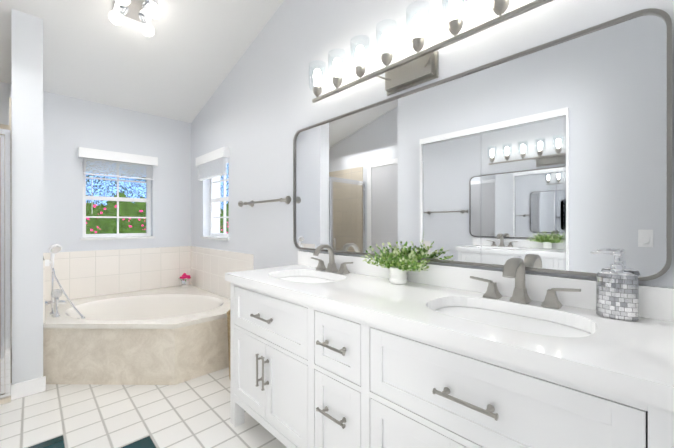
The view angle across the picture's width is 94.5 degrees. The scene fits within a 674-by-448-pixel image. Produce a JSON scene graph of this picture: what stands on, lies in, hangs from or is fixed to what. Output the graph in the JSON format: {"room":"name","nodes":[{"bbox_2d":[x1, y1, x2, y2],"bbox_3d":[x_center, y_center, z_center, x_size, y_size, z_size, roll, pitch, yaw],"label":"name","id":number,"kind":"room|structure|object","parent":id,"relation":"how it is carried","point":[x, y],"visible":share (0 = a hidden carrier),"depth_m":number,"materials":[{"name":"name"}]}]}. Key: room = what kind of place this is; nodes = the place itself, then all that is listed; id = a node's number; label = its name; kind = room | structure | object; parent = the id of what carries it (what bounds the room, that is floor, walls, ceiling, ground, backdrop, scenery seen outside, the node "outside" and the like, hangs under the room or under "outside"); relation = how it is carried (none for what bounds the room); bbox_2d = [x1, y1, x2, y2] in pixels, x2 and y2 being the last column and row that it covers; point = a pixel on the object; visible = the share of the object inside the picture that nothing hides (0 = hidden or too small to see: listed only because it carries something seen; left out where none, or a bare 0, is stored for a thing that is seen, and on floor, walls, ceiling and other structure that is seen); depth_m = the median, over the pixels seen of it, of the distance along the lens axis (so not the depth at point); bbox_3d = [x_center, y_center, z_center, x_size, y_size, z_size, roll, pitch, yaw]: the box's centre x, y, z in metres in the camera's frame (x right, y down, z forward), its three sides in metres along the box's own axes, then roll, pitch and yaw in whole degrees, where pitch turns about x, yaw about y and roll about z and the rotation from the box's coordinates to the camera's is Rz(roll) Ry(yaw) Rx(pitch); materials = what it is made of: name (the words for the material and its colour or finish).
{"room":"bathroom","nodes":[
{"label":"bathroom","id":0,"kind":"room"},
{"bbox_2d":[11,9,42,383],"bbox_3d":[-2.488,-0.675,2.512,0.157,3.750,0.920,0,0,-44],"label":"wall","id":1,"kind":"structure","parent":0,"point":[27,174],"depth_m":2.18,"materials":[{"name":"white paint"}]},
{"bbox_2d":[0,97,11,404],"bbox_3d":[-2.790,0.165,2.187,0.726,2.070,0.958,0,0,-44],"label":"shower wall tile","id":2,"kind":"structure","parent":1,"relation":"attached to","point":[6,399],"depth_m":2.17,"materials":[{"name":"beige tile"}]},
{"bbox_2d":[0,129,10,398],"bbox_3d":[-2.660,0.228,2.054,0.722,1.874,0.618,0,0,-44],"label":"shower door","id":3,"kind":"structure","parent":2,"relation":"attached to","point":[5,232],"depth_m":2.09,"materials":[{"name":"silver metal"}]},
{"bbox_2d":[11,376,45,399],"bbox_3d":[-1.341,1.148,0.829,0.901,0.105,3.150,0,0,-44],"label":"baseboard","id":4,"kind":"structure","parent":1,"relation":"attached to","point":[28,388],"depth_m":2.18,"materials":[{"name":"white wood"}]},
{"bbox_2d":[43,253,46,322],"bbox_3d":[-2.451,0.504,2.594,0.011,0.469,0.775,0,0,-44],"label":"wall tile","id":5,"kind":"structure","parent":1,"relation":"attached to","point":[44,254],"depth_m":2.32,"materials":[{"name":"beige tile"}]},
{"bbox_2d":[0,82,190,252],"bbox_3d":[-2.811,-0.675,2.979,2.650,3.750,0.200,0,0,-44],"label":"wall","id":6,"kind":"structure","parent":0,"point":[71,125],"depth_m":3.22,"materials":[{"name":"white paint"}]},
{"bbox_2d":[78,147,157,240],"bbox_3d":[-2.338,-0.294,3.348,0.690,0.914,0.205,0,0,-44],"label":"window","id":7,"kind":"structure","parent":6,"relation":"in","point":[111,158],"depth_m":3.32,"materials":[{"name":"white"}]},
{"bbox_2d":[47,246,190,300],"bbox_3d":[-2.277,0.504,3.353,1.320,0.469,0.011,0,0,-44],"label":"wall tile","id":8,"kind":"structure","parent":6,"relation":"attached to","point":[84,274],"depth_m":3.29,"materials":[{"name":"beige tile"}]},
{"bbox_2d":[0,0,283,122],"bbox_3d":[-1.162,-1.807,1.616,3.100,1.259,4.555,0,0,-44],"label":"ceiling","id":9,"kind":"structure","parent":0,"point":[181,62],"depth_m":2.64,"materials":[{"name":"white paint"}]},
{"bbox_2d":[109,0,161,36],"bbox_3d":[-1.442,-1.519,2.232,0.286,0.180,0.278,0,0,-44],"label":"ceiling light","id":10,"kind":"object","parent":9,"relation":"attached to","point":[144,12],"visible":1,"depth_m":2.23,"materials":[{"name":"white glass"}]},
{"bbox_2d":[0,367,286,447],"bbox_3d":[-0.299,1.260,0.736,3.100,0.120,7.400,0,0,-44],"label":"floor","id":11,"kind":"structure","parent":0,"point":[193,413],"depth_m":1.92,"materials":[{"name":"tile"}]},
{"bbox_2d":[43,244,229,384],"bbox_3d":[-1.744,0.681,2.825,1.337,1.038,1.507,0,0,-44],"label":"bathtub","id":12,"kind":"object","parent":11,"relation":"on","point":[174,335],"visible":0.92,"depth_m":2.34,"materials":[{"name":"stone"}]},
{"bbox_2d":[178,273,190,286],"bbox_3d":[-1.789,0.658,3.666,0.149,0.161,0.148,0,0,-44],"label":"flower pot","id":13,"kind":"object","parent":12,"relation":"on","point":[184,280],"visible":1,"depth_m":3.64,"materials":[{"name":"white ceramic"}]},
{"bbox_2d":[227,310,229,378],"bbox_3d":[-0.709,0.939,2.448,0.300,0.519,0.300,0,0,-44],"label":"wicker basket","id":14,"kind":"object","parent":11,"relation":"on","point":[228,319],"visible":0.08,"depth_m":2.37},
{"bbox_2d":[225,251,673,447],"bbox_3d":[0.187,0.698,1.394,0.581,1.005,1.900,0,0,-44],"label":"bathroom vanity","id":15,"kind":"object","parent":11,"relation":"on","point":[363,354],"visible":1,"depth_m":1.04,"materials":[{"name":"white wood"}]},
{"bbox_2d":[311,244,352,273],"bbox_3d":[-0.072,0.209,1.893,0.170,0.170,0.371,0,0,-44],"label":"faucet","id":16,"kind":"object","parent":15,"relation":"on","point":[331,267],"visible":0.98,"depth_m":1.91,"materials":[{"name":"silver metal"}]},
{"bbox_2d":[361,241,431,284],"bbox_3d":[0.275,0.191,1.540,0.173,0.208,0.403,0,0,-44],"label":"plant pot","id":17,"kind":"object","parent":15,"relation":"on","point":[398,274],"visible":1,"depth_m":1.51,"materials":[{"name":"white"}]},
{"bbox_2d":[470,258,580,308],"bbox_3d":[0.658,0.210,1.148,0.170,0.170,0.371,0,0,-44],"label":"faucet","id":18,"kind":"object","parent":15,"relation":"on","point":[514,268],"visible":1,"depth_m":1.16,"materials":[{"name":"silver metal"}]},
{"bbox_2d":[591,250,638,320],"bbox_3d":[0.874,0.190,0.984,0.052,0.210,0.113,0,0,-44],"label":"soap dispenser","id":19,"kind":"object","parent":15,"relation":"on","point":[617,292],"visible":1,"depth_m":0.96,"materials":[{"name":"metal"}]},
{"bbox_2d":[191,0,673,287],"bbox_3d":[0.642,-0.675,1.489,0.200,3.750,7.160,0,0,-44],"label":"wall","id":20,"kind":"structure","parent":0,"point":[259,110],"depth_m":2.26,"materials":[{"name":"white paint"}]},
{"bbox_2d":[196,147,229,240],"bbox_3d":[-1.284,-0.294,3.361,0.205,0.914,0.720,0,0,-44],"label":"window","id":21,"kind":"structure","parent":20,"relation":"in","point":[212,165],"depth_m":3.39,"materials":[{"name":"white"}]},
{"bbox_2d":[191,246,253,298],"bbox_3d":[-1.269,0.504,3.292,0.011,0.469,1.510,0,0,-44],"label":"wall tile","id":22,"kind":"structure","parent":20,"relation":"attached to","point":[209,267],"depth_m":3.29,"materials":[{"name":"beige tile"}]},
{"bbox_2d":[238,196,290,206],"bbox_3d":[-0.596,-0.180,2.545,0.090,0.059,0.738,0,0,-44],"label":"towel rail","id":23,"kind":"object","parent":20,"relation":"attached to","point":[286,200],"visible":1,"depth_m":2.49,"materials":[{"name":"silver metal"}]},
{"bbox_2d":[309,0,552,102],"bbox_3d":[0.333,-0.865,1.557,0.143,0.319,1.388,0,0,-44],"label":"sconce","id":24,"kind":"object","parent":20,"relation":"attached to","point":[419,67],"visible":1,"depth_m":1.53,"materials":[{"name":"white glass"}]},
{"bbox_2d":[293,8,671,280],"bbox_3d":[0.351,-0.247,1.621,0.028,0.855,1.895,0,0,-44],"label":"vanity mirror","id":25,"kind":"object","parent":20,"relation":"attached to","point":[554,156],"visible":0.94,"depth_m":1.23,"materials":[{"name":"grey mirror"}]},
{"label":"outside","id":26,"kind":"structure","parent":0,"visible":0},
{"bbox_2d":[86,160,228,233],"bbox_3d":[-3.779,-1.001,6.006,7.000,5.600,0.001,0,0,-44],"label":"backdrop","id":27,"kind":"structure","parent":26,"point":[126,189],"depth_m":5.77,"materials":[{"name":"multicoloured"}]}
]}

